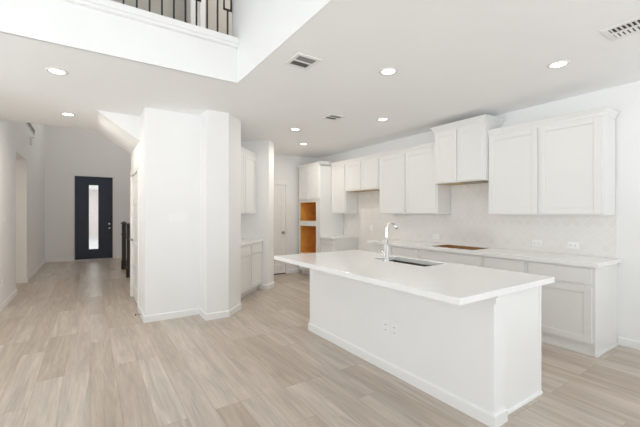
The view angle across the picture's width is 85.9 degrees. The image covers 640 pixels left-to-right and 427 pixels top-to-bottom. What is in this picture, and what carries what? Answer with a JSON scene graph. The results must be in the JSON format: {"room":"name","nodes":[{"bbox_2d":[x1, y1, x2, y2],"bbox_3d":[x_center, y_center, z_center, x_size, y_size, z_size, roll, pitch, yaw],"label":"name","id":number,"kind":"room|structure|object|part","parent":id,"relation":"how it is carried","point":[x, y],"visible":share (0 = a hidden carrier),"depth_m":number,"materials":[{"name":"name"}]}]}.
{"room":"kitchen","nodes":[
{"label":"kitchen","id":0,"kind":"room"},
{"bbox_2d":[16,158,17,278],"bbox_3d":[-6.563,0.107,5.776,2.110,2.565,1.420,0,0,-34],"label":"wall","id":1,"kind":"structure","parent":0,"point":[16,158],"depth_m":6.86,"materials":[{"name":"paint"}]},
{"bbox_2d":[0,119,44,304],"bbox_3d":[-5.752,-1.410,6.578,0.130,5.600,7.570,0,0,-34],"label":"wall","id":2,"kind":"structure","parent":0,"point":[14,135],"depth_m":6.89,"materials":[{"name":"paint"}]},
{"bbox_2d":[0,289,16,311],"bbox_3d":[-4.468,1.346,4.672,0.145,0.088,2.975,0,0,-34],"label":"baseboard","id":3,"kind":"structure","parent":2,"relation":"attached to","point":[5,303],"depth_m":5.28,"materials":[{"name":"paint"}]},
{"bbox_2d":[26,123,34,134],"bbox_3d":[-6.201,-1.860,7.378,0.012,0.130,1.240,0,0,-34],"label":"air vent","id":4,"kind":"object","parent":2,"relation":"in","point":[29,125],"visible":0.64,"depth_m":7.43,"materials":[{"name":"white metal"}]},
{"bbox_2d":[16,258,72,282],"bbox_3d":[-6.838,1.346,7.949,1.830,0.088,4.371,0,0,-2],"label":"baseboard","id":5,"kind":"structure","parent":2,"relation":"attached to","point":[22,280],"depth_m":8.57,"materials":[{"name":"paint"}]},
{"bbox_2d":[45,125,130,260],"bbox_3d":[-6.192,-1.410,10.933,4.240,5.600,0.160,0,0,-34],"label":"wall","id":6,"kind":"structure","parent":0,"point":[70,152],"depth_m":10.10,"materials":[{"name":"paint"}]},
{"bbox_2d":[75,176,112,260],"bbox_3d":[-6.862,0.140,10.451,0.960,2.500,0.196,0,0,-34],"label":"door","id":7,"kind":"structure","parent":6,"relation":"in","point":[105,184],"depth_m":10.43,"materials":[{"name":"blue paint"}]},
{"bbox_2d":[95,110,139,153],"bbox_3d":[-3.082,-1.181,5.193,0.510,0.343,1.300,0,0,-34],"label":"ceiling","id":8,"kind":"structure","parent":0,"point":[123,130],"depth_m":4.79,"materials":[{"name":"paint"}]},
{"bbox_2d":[0,0,236,82],"bbox_3d":[-2.678,-1.542,2.359,4.370,0.377,0.020,0,0,-34],"label":"wall","id":9,"kind":"structure","parent":0,"point":[60,22],"depth_m":2.96,"materials":[{"name":"paint"}]},
{"bbox_2d":[63,0,238,48],"bbox_3d":[-2.666,-1.751,2.431,4.270,0.092,0.235,0,0,-34],"label":"trim","id":10,"kind":"structure","parent":9,"relation":"attached to","point":[108,6],"depth_m":3.10,"materials":[{"name":"paint"}]},
{"bbox_2d":[122,0,231,34],"bbox_3d":[-2.690,-2.332,2.480,4.245,1.070,0.074,0,0,-34],"label":"loft railing","id":11,"kind":"object","parent":10,"relation":"on","point":[224,8],"visible":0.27,"depth_m":3.50,"materials":[{"name":"black metal"}]},
{"bbox_2d":[112,0,186,21],"bbox_3d":[-3.720,-2.960,3.828,4.270,2.500,0.100,0,0,-34],"label":"wall","id":12,"kind":"structure","parent":0,"point":[142,4],"depth_m":4.80,"materials":[{"name":"beige paint"}]},
{"bbox_2d":[187,0,199,25],"bbox_3d":[-0.048,-2.932,5.261,3.430,2.557,1.800,0,0,-34],"label":"wall","id":13,"kind":"structure","parent":0,"point":[190,3],"depth_m":4.86,"materials":[{"name":"paint"}]},
{"bbox_2d":[200,0,231,35],"bbox_3d":[-1.381,-2.760,5.070,0.760,2.100,0.035,0,0,-34],"label":"door","id":14,"kind":"structure","parent":13,"relation":"in","point":[212,4],"depth_m":4.98,"materials":[{"name":"paint"}]},
{"bbox_3d":[-1.381,-2.760,5.070,0.760,2.100,0.035,0,0,-34],"label":"casing","id":15,"kind":"part","parent":14,"relation":"part of","materials":[{"name":"paint"}]},
{"bbox_2d":[131,107,273,315],"bbox_3d":[-1.659,0.018,5.639,2.350,2.743,2.140,0,0,-34],"label":"wall","id":16,"kind":"structure","parent":0,"point":[190,164],"depth_m":4.61,"materials":[{"name":"paint"}]},
{"bbox_2d":[129,163,138,310],"bbox_3d":[-2.868,0.335,5.372,0.135,2.110,1.170,0,0,-34],"label":"door","id":17,"kind":"structure","parent":16,"relation":"in","point":[134,173],"depth_m":5.53,"materials":[{"name":"paint"}]},
{"bbox_2d":[138,303,241,322],"bbox_3d":[-1.829,1.346,4.675,1.441,0.088,0.546,0,0,-6],"label":"baseboard","id":18,"kind":"structure","parent":16,"relation":"attached to","point":[189,312],"depth_m":4.56,"materials":[{"name":"paint"}]},
{"bbox_2d":[241,147,257,213],"bbox_3d":[-1.432,-0.545,5.874,0.355,1.101,1.065,0,0,11],"label":"upper cabinet","id":19,"kind":"object","parent":16,"relation":"attached to","point":[248,158],"visible":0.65,"depth_m":5.99,"materials":[{"name":"paint"}]},
{"bbox_3d":[-1.328,-0.509,5.588,0.020,1.005,0.500,0,0,11],"label":"door","id":20,"kind":"part","parent":19,"relation":"part of","materials":[{"name":"paint"}]},
{"bbox_3d":[-1.432,-1.057,5.874,0.355,0.078,1.065,0,0,11],"label":"crown moulding","id":21,"kind":"part","parent":19,"relation":"part of","materials":[{"name":"paint"}]},
{"bbox_3d":[-1.227,-0.509,6.098,0.020,1.005,0.500,0,0,11],"label":"door","id":22,"kind":"part","parent":19,"relation":"part of","materials":[{"name":"paint"}]},
{"bbox_2d":[261,281,274,288],"bbox_3d":[-1.136,1.346,6.924,0.292,0.088,1.301,0,0,-19],"label":"baseboard","id":23,"kind":"structure","parent":16,"relation":"attached to","point":[263,286],"depth_m":6.33,"materials":[{"name":"paint"}]},
{"bbox_2d":[232,0,333,83],"bbox_3d":[1.035,-2.781,0.872,0.150,2.857,6.900,0,0,-34],"label":"wall","id":24,"kind":"structure","parent":0,"point":[262,27],"depth_m":3.01,"materials":[{"name":"paint"}]},
{"bbox_2d":[274,154,317,268],"bbox_3d":[-0.797,0.018,8.020,1.730,2.743,0.120,0,0,-34],"label":"wall","id":25,"kind":"structure","parent":0,"point":[285,166],"depth_m":8.05,"materials":[{"name":"paint"}]},
{"bbox_2d":[274,181,288,274],"bbox_3d":[-1.123,0.325,7.774,0.915,2.130,0.166,0,0,-34],"label":"door","id":26,"kind":"structure","parent":25,"relation":"in","point":[281,188],"depth_m":7.91,"materials":[{"name":"paint"}]},
{"bbox_2d":[289,269,301,272],"bbox_3d":[-0.378,1.346,8.219,0.810,0.088,0.015,0,0,-34],"label":"baseboard","id":27,"kind":"structure","parent":25,"relation":"attached to","point":[290,270],"depth_m":8.06,"materials":[{"name":"paint"}]},
{"bbox_2d":[0,257,639,426],"bbox_3d":[-1.823,1.440,4.345,8.000,0.100,15.850,0,0,-34],"label":"floor","id":28,"kind":"structure","parent":0,"point":[75,351],"depth_m":2.99,"materials":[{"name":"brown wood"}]},
{"bbox_2d":[121,221,126,269],"bbox_3d":[-4.900,0.792,8.597,0.130,1.195,0.130,0,0,-34],"label":"newel post","id":29,"kind":"object","parent":28,"relation":"on","point":[123,261],"visible":0.85,"depth_m":8.55,"materials":[{"name":"brown wood"}]},
{"bbox_3d":[-4.900,0.825,8.597,0.090,1.130,0.090,0,0,-34],"label":"post","id":30,"kind":"part","parent":29,"relation":"part of","materials":[{"name":"brown wood"}]},
{"bbox_2d":[125,222,129,277],"bbox_3d":[-4.173,0.792,7.519,0.130,1.195,0.130,0,0,-34],"label":"newel post","id":31,"kind":"object","parent":28,"relation":"on","point":[128,223],"visible":0.53,"depth_m":7.47,"materials":[{"name":"black wood"}]},
{"bbox_3d":[-4.173,0.825,7.519,0.090,1.130,0.090,0,0,-34],"label":"post","id":32,"kind":"part","parent":31,"relation":"part of","materials":[{"name":"brown wood"}]},
{"bbox_2d":[241,242,261,297],"bbox_3d":[-1.383,0.954,5.864,0.456,0.872,1.065,0,0,11],"label":"base cabinet","id":33,"kind":"object","parent":28,"relation":"on","point":[251,255],"visible":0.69,"depth_m":5.83,"materials":[{"name":"paint"}]},
{"bbox_3d":[-1.219,0.615,5.569,0.020,0.150,0.490,0,0,11],"label":"drawer","id":34,"kind":"part","parent":33,"relation":"part of","materials":[{"name":"paint"}]},
{"bbox_3d":[-1.219,0.990,5.569,0.020,0.550,0.490,0,0,11],"label":"door","id":35,"kind":"part","parent":33,"relation":"part of","materials":[{"name":"paint"}]},
{"bbox_2d":[241,239,262,245],"bbox_3d":[-1.379,0.496,5.864,0.464,0.040,1.066,0,0,11],"label":"countertop","id":36,"kind":"structure","parent":33,"relation":"on","point":[244,242],"depth_m":5.98,"materials":[{"name":"white stone"}]},
{"bbox_3d":[-1.119,0.615,6.074,0.020,0.150,0.490,0,0,11],"label":"drawer","id":37,"kind":"part","parent":33,"relation":"part of","materials":[{"name":"paint"}]},
{"bbox_3d":[-1.119,0.990,6.074,0.020,0.550,0.490,0,0,11],"label":"door","id":38,"kind":"part","parent":33,"relation":"part of","materials":[{"name":"paint"}]},
{"bbox_2d":[297,161,343,274],"bbox_3d":[0.003,0.142,7.769,0.672,2.495,0.958,0,0,-34],"label":"oven tower","id":39,"kind":"object","parent":28,"relation":"on","point":[316,218],"visible":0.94,"depth_m":7.49,"materials":[{"name":"paint"}]},
{"bbox_3d":[-0.367,-0.655,7.779,0.020,0.690,0.398,0,0,-34],"label":"door","id":40,"kind":"part","parent":39,"relation":"part of","materials":[{"name":"paint"}]},
{"bbox_3d":[-0.134,-0.655,7.432,0.020,0.690,0.398,0,0,-34],"label":"door","id":41,"kind":"part","parent":39,"relation":"part of","materials":[{"name":"paint"}]},
{"bbox_3d":[-0.006,-1.057,7.791,0.663,0.078,0.913,0,0,-34],"label":"crown moulding","id":42,"kind":"part","parent":39,"relation":"part of","materials":[{"name":"paint"}]},
{"bbox_2d":[321,238,357,251],"bbox_3d":[0.400,0.954,7.215,0.628,0.872,0.490,0,0,-34],"label":"base cabinet","id":43,"kind":"object","parent":28,"relation":"on","point":[327,245],"visible":0.4,"depth_m":7.01,"materials":[{"name":"paint"}]},
{"bbox_3d":[0.148,0.800,7.046,0.020,0.280,0.430,0,0,-34],"label":"drawer","id":44,"kind":"part","parent":43,"relation":"part of","materials":[{"name":"paint"}]},
{"bbox_3d":[0.148,0.585,7.046,0.020,0.090,0.430,0,0,-34],"label":"drawer","id":45,"kind":"part","parent":43,"relation":"part of","materials":[{"name":"paint"}]},
{"bbox_2d":[319,235,357,239],"bbox_3d":[0.391,0.496,7.203,0.638,0.040,0.500,0,0,-34],"label":"countertop","id":46,"kind":"structure","parent":43,"relation":"on","point":[334,236],"depth_m":7.11,"materials":[{"name":"white stone"}]},
{"bbox_2d":[370,244,419,258],"bbox_3d":[1.414,0.954,5.699,0.628,0.872,1.097,0,0,-34],"label":"base cabinet","id":47,"kind":"object","parent":28,"relation":"on","point":[393,250],"visible":0.06,"depth_m":5.40,"materials":[{"name":"paint"}]},
{"bbox_3d":[1.014,0.615,5.751,0.020,0.150,0.505,0,0,-34],"label":"drawer","id":48,"kind":"part","parent":47,"relation":"part of","materials":[{"name":"paint"}]},
{"bbox_3d":[1.309,0.615,5.309,0.020,0.150,0.505,0,0,-34],"label":"drawer","id":49,"kind":"part","parent":47,"relation":"part of","materials":[{"name":"paint"}]},
{"bbox_2d":[367,239,621,267],"bbox_3d":[1.995,0.533,4.804,0.638,0.114,3.290,0,0,-34],"label":"countertop","id":50,"kind":"structure","parent":47,"relation":"on","point":[578,260],"depth_m":4.09,"materials":[{"name":"white stone"}]},
{"bbox_2d":[308,268,542,426],"bbox_3d":[0.801,0.954,3.363,0.741,0.872,2.289,0,0,-34],"label":"kitchen island","id":51,"kind":"object","parent":28,"relation":"on","point":[481,359],"visible":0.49,"depth_m":2.60,"materials":[{"name":"paint"}]},
{"bbox_2d":[383,319,388,334],"bbox_3d":[0.583,1.005,3.042,0.009,0.120,0.074,0,0,-34],"label":"wall outlet","id":52,"kind":"object","parent":51,"relation":"attached to","point":[385,322],"visible":1,"depth_m":3.04,"materials":[{"name":"white plastic"}]},
{"bbox_2d":[392,323,397,338],"bbox_3d":[0.641,1.005,2.955,0.009,0.120,0.074,0,0,-34],"label":"wall outlet","id":53,"kind":"object","parent":51,"relation":"attached to","point":[394,326],"visible":1,"depth_m":2.94,"materials":[{"name":"white plastic"}]},
{"bbox_3d":[0.557,1.346,3.206,0.160,0.088,2.280,0,0,-34],"label":"baseboard","id":54,"kind":"part","parent":51,"relation":"part of","materials":[{"name":"paint"}]},
{"bbox_2d":[274,250,554,305],"bbox_3d":[0.622,0.496,3.222,1.175,0.040,2.335,0,0,-34],"label":"island countertop","id":55,"kind":"structure","parent":51,"relation":"on","point":[453,283],"depth_m":2.69,"materials":[{"name":"white stone"}]},
{"bbox_2d":[379,221,397,261],"bbox_3d":[0.694,0.276,3.476,0.188,0.399,0.128,0,0,-34],"label":"faucet","id":56,"kind":"object","parent":55,"relation":"on","point":[385,252],"visible":1,"depth_m":3.40,"materials":[{"name":"silver metal"}]},
{"bbox_2d":[390,260,430,266],"bbox_3d":[0.883,0.614,3.447,0.338,0.193,0.688,0,0,-34],"label":"sink","id":57,"kind":"object","parent":55,"relation":"in","point":[417,264],"visible":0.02,"depth_m":3.63,"materials":[{"name":"metal"}]},
{"bbox_3d":[1.190,0.551,2.281,0.154,0.067,0.058,0,0,-34],"label":"cap moulding","id":58,"kind":"part","parent":51,"relation":"part of","materials":[{"name":"paint"}]},
{"bbox_3d":[1.460,0.954,2.503,0.590,0.872,0.022,0,0,-34],"label":"panel","id":59,"kind":"part","parent":51,"relation":"part of","materials":[{"name":"paint"}]},
{"bbox_3d":[1.469,1.379,2.496,0.595,0.022,0.014,0,0,-34],"label":"shoe moulding","id":60,"kind":"part","parent":51,"relation":"part of","materials":[{"name":"paint"}]},
{"bbox_2d":[420,249,482,266],"bbox_3d":[1.992,0.954,4.835,0.628,0.872,0.977,0,0,-34],"label":"base cabinet","id":61,"kind":"object","parent":28,"relation":"on","point":[450,257],"visible":0.05,"depth_m":4.60,"materials":[{"name":"paint"}]},
{"bbox_2d":[483,256,527,272],"bbox_3d":[2.409,0.954,4.211,0.628,0.872,0.517,0,0,-34],"label":"base cabinet","id":62,"kind":"object","parent":28,"relation":"on","point":[516,265],"visible":0.06,"depth_m":4.01,"materials":[{"name":"paint"}]},
{"bbox_2d":[528,260,618,357],"bbox_3d":[2.731,0.954,3.730,0.628,0.872,0.634,0,0,-34],"label":"base cabinet","id":63,"kind":"object","parent":28,"relation":"on","point":[579,310],"visible":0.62,"depth_m":3.48,"materials":[{"name":"paint"}]},
{"bbox_3d":[2.475,0.615,3.565,0.020,0.150,0.565,0,0,-34],"label":"drawer","id":64,"kind":"part","parent":63,"relation":"part of","materials":[{"name":"paint"}]},
{"bbox_3d":[2.475,0.990,3.565,0.020,0.550,0.565,0,0,-34],"label":"door","id":65,"kind":"part","parent":63,"relation":"part of","materials":[{"name":"paint"}]},
{"bbox_3d":[2.741,1.375,3.737,0.601,0.030,0.634,0,0,-34],"label":"shoe moulding","id":66,"kind":"part","parent":63,"relation":"part of","materials":[{"name":"paint"}]},
{"bbox_3d":[2.904,0.954,3.487,0.609,0.872,0.012,0,0,-34],"label":"panel","id":67,"kind":"part","parent":63,"relation":"part of","materials":[{"name":"paint"}]},
{"bbox_2d":[0,0,639,157],"bbox_3d":[-0.359,-1.503,2.075,7.910,0.300,10.450,0,0,-34],"label":"ceiling","id":68,"kind":"structure","parent":0,"point":[454,60],"depth_m":3.40,"materials":[{"name":"paint"}]},
{"bbox_2d":[45,67,68,74],"bbox_3d":[-2.501,-1.349,3.272,0.176,0.007,0.176,0,0,-34],"label":"recessed light","id":69,"kind":"object","parent":68,"relation":"in","point":[57,71],"visible":1,"depth_m":3.27,"materials":[{"name":"white plastic"}]},
{"bbox_2d":[60,112,75,115],"bbox_3d":[-3.432,-1.349,4.682,0.176,0.007,0.176,0,0,-34],"label":"recessed light","id":70,"kind":"object","parent":68,"relation":"in","point":[62,113],"visible":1,"depth_m":4.68,"materials":[{"name":"white"}]},
{"bbox_2d":[284,53,321,69],"bbox_3d":[-0.153,-1.349,3.062,0.243,0.008,0.253,0,0,-34],"label":"ceiling vent","id":71,"kind":"object","parent":68,"relation":"in","point":[302,61],"visible":1,"depth_m":3.05,"materials":[{"name":"white metal"}]},
{"bbox_2d":[322,114,344,120],"bbox_3d":[0.187,-1.349,4.829,0.238,0.008,0.238,0,0,-34],"label":"ceiling vent","id":72,"kind":"object","parent":68,"relation":"in","point":[334,117],"visible":1,"depth_m":4.82,"materials":[{"name":"white metal"}]},
{"bbox_2d":[377,117,388,120],"bbox_3d":[0.900,-1.349,4.933,0.176,0.007,0.176,0,0,-34],"label":"recessed light","id":73,"kind":"object","parent":68,"relation":"in","point":[382,118],"visible":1,"depth_m":4.93,"materials":[{"name":"white"}]},
{"bbox_2d":[379,67,397,75],"bbox_3d":[0.650,-1.349,3.274,0.176,0.007,0.176,0,0,-34],"label":"recessed light","id":74,"kind":"object","parent":68,"relation":"in","point":[385,71],"visible":1,"depth_m":3.27,"materials":[{"name":"white"}]},
{"bbox_2d":[547,60,569,68],"bbox_3d":[2.162,-1.349,3.118,0.176,0.007,0.176,0,0,-34],"label":"recessed light","id":75,"kind":"object","parent":68,"relation":"in","point":[561,63],"visible":1,"depth_m":3.11,"materials":[{"name":"white plastic"}]},
{"bbox_2d":[600,17,639,40],"bbox_3d":[2.369,-1.349,2.330,0.258,0.008,0.688,0,0,-34],"label":"ceiling vent","id":76,"kind":"object","parent":68,"relation":"in","point":[630,27],"visible":1,"depth_m":2.53,"materials":[{"name":"white metal"}]},
{"bbox_2d":[318,81,639,340],"bbox_3d":[2.866,0.018,4.232,0.150,2.743,10.450,0,0,-34],"label":"wall","id":77,"kind":"structure","parent":0,"point":[625,98],"depth_m":3.62,"materials":[{"name":"paint"}]},
{"bbox_2d":[330,160,357,213],"bbox_3d":[0.506,-0.540,7.287,0.355,1.081,0.488,0,0,-34],"label":"upper cabinet","id":78,"kind":"object","parent":77,"relation":"attached to","point":[343,202],"visible":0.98,"depth_m":7.13,"materials":[{"name":"paint"}]},
{"bbox_3d":[0.506,-1.042,7.287,0.355,0.078,0.488,0,0,-34],"label":"crown moulding","id":79,"kind":"part","parent":78,"relation":"part of","materials":[{"name":"paint"}]},
{"bbox_3d":[0.380,-0.504,7.202,0.020,0.985,0.444,0,0,-34],"label":"door","id":80,"kind":"part","parent":78,"relation":"part of","materials":[{"name":"paint"}]},
{"bbox_2d":[344,153,379,191],"bbox_3d":[0.915,-0.761,6.676,0.355,0.640,0.978,0,0,-34],"label":"upper cabinet","id":81,"kind":"object","parent":77,"relation":"attached to","point":[362,173],"visible":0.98,"depth_m":6.54,"materials":[{"name":"paint"}]},
{"bbox_3d":[0.656,-0.727,6.790,0.020,0.540,0.457,0,0,-34],"label":"door","id":82,"kind":"part","parent":81,"relation":"part of","materials":[{"name":"paint"}]},
{"bbox_3d":[0.915,-1.042,6.676,0.355,0.078,0.978,0,0,-34],"label":"crown moulding","id":83,"kind":"part","parent":81,"relation":"part of","materials":[{"name":"paint"}]},
{"bbox_3d":[0.921,-0.727,6.393,0.020,0.540,0.457,0,0,-34],"label":"door","id":84,"kind":"part","parent":81,"relation":"part of","materials":[{"name":"paint"}]},
{"bbox_2d":[378,142,450,213],"bbox_3d":[1.534,-0.538,5.750,0.355,1.086,1.245,0,0,-34],"label":"upper cabinet","id":85,"kind":"object","parent":77,"relation":"attached to","point":[407,186],"visible":0.97,"depth_m":5.55,"materials":[{"name":"paint"}]},
{"bbox_3d":[1.238,-0.502,5.920,0.020,0.990,0.590,0,0,-34],"label":"door","id":86,"kind":"part","parent":85,"relation":"part of","materials":[{"name":"paint"}]},
{"bbox_3d":[1.534,-1.042,5.750,0.355,0.078,1.245,0,0,-34],"label":"crown moulding","id":87,"kind":"part","parent":85,"relation":"part of","materials":[{"name":"paint"}]},
{"bbox_3d":[1.577,-0.502,5.412,0.020,0.990,0.590,0,0,-34],"label":"door","id":88,"kind":"part","parent":85,"relation":"part of","materials":[{"name":"paint"}]},
{"bbox_2d":[430,114,503,185],"bbox_3d":[2.062,-0.847,4.880,0.444,0.847,0.870,0,0,-34],"label":"upper cabinet","id":89,"kind":"object","parent":77,"relation":"attached to","point":[460,147],"visible":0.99,"depth_m":4.69,"materials":[{"name":"paint"}]},
{"bbox_3d":[1.800,-0.809,4.934,0.020,0.725,0.354,0,0,-34],"label":"door","id":90,"kind":"part","parent":89,"relation":"part of","materials":[{"name":"paint"}]},
{"bbox_3d":[2.062,-1.224,4.880,0.444,0.092,0.870,0,0,-34],"label":"crown moulding","id":91,"kind":"part","parent":89,"relation":"part of","materials":[{"name":"paint"}]},
{"bbox_3d":[2.013,-0.809,4.617,0.020,0.725,0.354,0,0,-34],"label":"door","id":92,"kind":"part","parent":89,"relation":"part of","materials":[{"name":"paint"}]},
{"bbox_2d":[344,183,616,257],"bbox_3d":[1.841,0.472,5.622,0.010,1.835,4.730,0,0,-34],"label":"tile backsplash","id":93,"kind":"structure","parent":77,"relation":"attached to","point":[469,223],"depth_m":4.90,"materials":[{"name":"white tile"}]},
{"bbox_2d":[433,234,438,238],"bbox_3d":[1.872,0.370,5.558,0.009,0.074,0.120,0,0,-34],"label":"wall outlet","id":94,"kind":"object","parent":93,"relation":"attached to","point":[435,236],"visible":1,"depth_m":5.55,"materials":[{"name":"white plastic"}]},
{"bbox_2d":[532,240,541,245],"bbox_3d":[2.711,0.370,4.303,0.009,0.074,0.120,0,0,-34],"label":"wall outlet","id":95,"kind":"object","parent":93,"relation":"attached to","point":[534,242],"visible":1,"depth_m":4.30,"materials":[{"name":"white plastic"}]},
{"bbox_2d":[567,242,578,248],"bbox_3d":[2.928,0.370,3.979,0.009,0.074,0.120,0,0,-34],"label":"wall outlet","id":96,"kind":"object","parent":93,"relation":"attached to","point":[573,245],"visible":1,"depth_m":3.97,"materials":[{"name":"white plastic"}]},
{"bbox_2d":[487,105,619,214],"bbox_3d":[2.668,-0.531,4.054,0.355,1.099,1.256,0,0,-34],"label":"upper cabinet","id":97,"kind":"object","parent":77,"relation":"attached to","point":[564,164],"visible":1,"depth_m":3.84,"materials":[{"name":"paint"}]},
{"bbox_3d":[2.365,-0.495,4.235,0.020,1.003,0.574,0,0,-34],"label":"door","id":98,"kind":"part","parent":97,"relation":"part of","materials":[{"name":"paint"}]},
{"bbox_3d":[2.668,-1.042,4.054,0.355,0.078,1.256,0,0,-34],"label":"crown moulding","id":99,"kind":"part","parent":97,"relation":"part of","materials":[{"name":"paint"}]},
{"bbox_3d":[2.699,-0.495,3.734,0.020,1.003,0.574,0,0,-34],"label":"door","id":100,"kind":"part","parent":97,"relation":"part of","materials":[{"name":"paint"}]},
{"bbox_2d":[618,336,639,349],"bbox_3d":[3.765,1.346,2.740,0.015,0.088,2.170,0,0,-34],"label":"baseboard","id":101,"kind":"structure","parent":77,"relation":"attached to","point":[626,342],"depth_m":3.56,"materials":[{"name":"paint"}]},
{"label":"outside","id":102,"kind":"structure","parent":0,"visible":0},
{"bbox_2d":[89,237,97,248],"bbox_3d":[-12.938,1.575,19.348,28.000,0.130,21.450,0,0,-34],"label":"ground","id":103,"kind":"structure","parent":102,"point":[93,241],"depth_m":17.31,"materials":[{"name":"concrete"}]},
{"bbox_2d":[89,185,97,237],"bbox_3d":[-16.120,-1.090,24.107,14.800,5.200,6.800,0,0,-34],"label":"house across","id":104,"kind":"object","parent":103,"relation":"on","point":[93,189],"visible":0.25,"depth_m":21.72,"materials":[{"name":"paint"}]}
]}

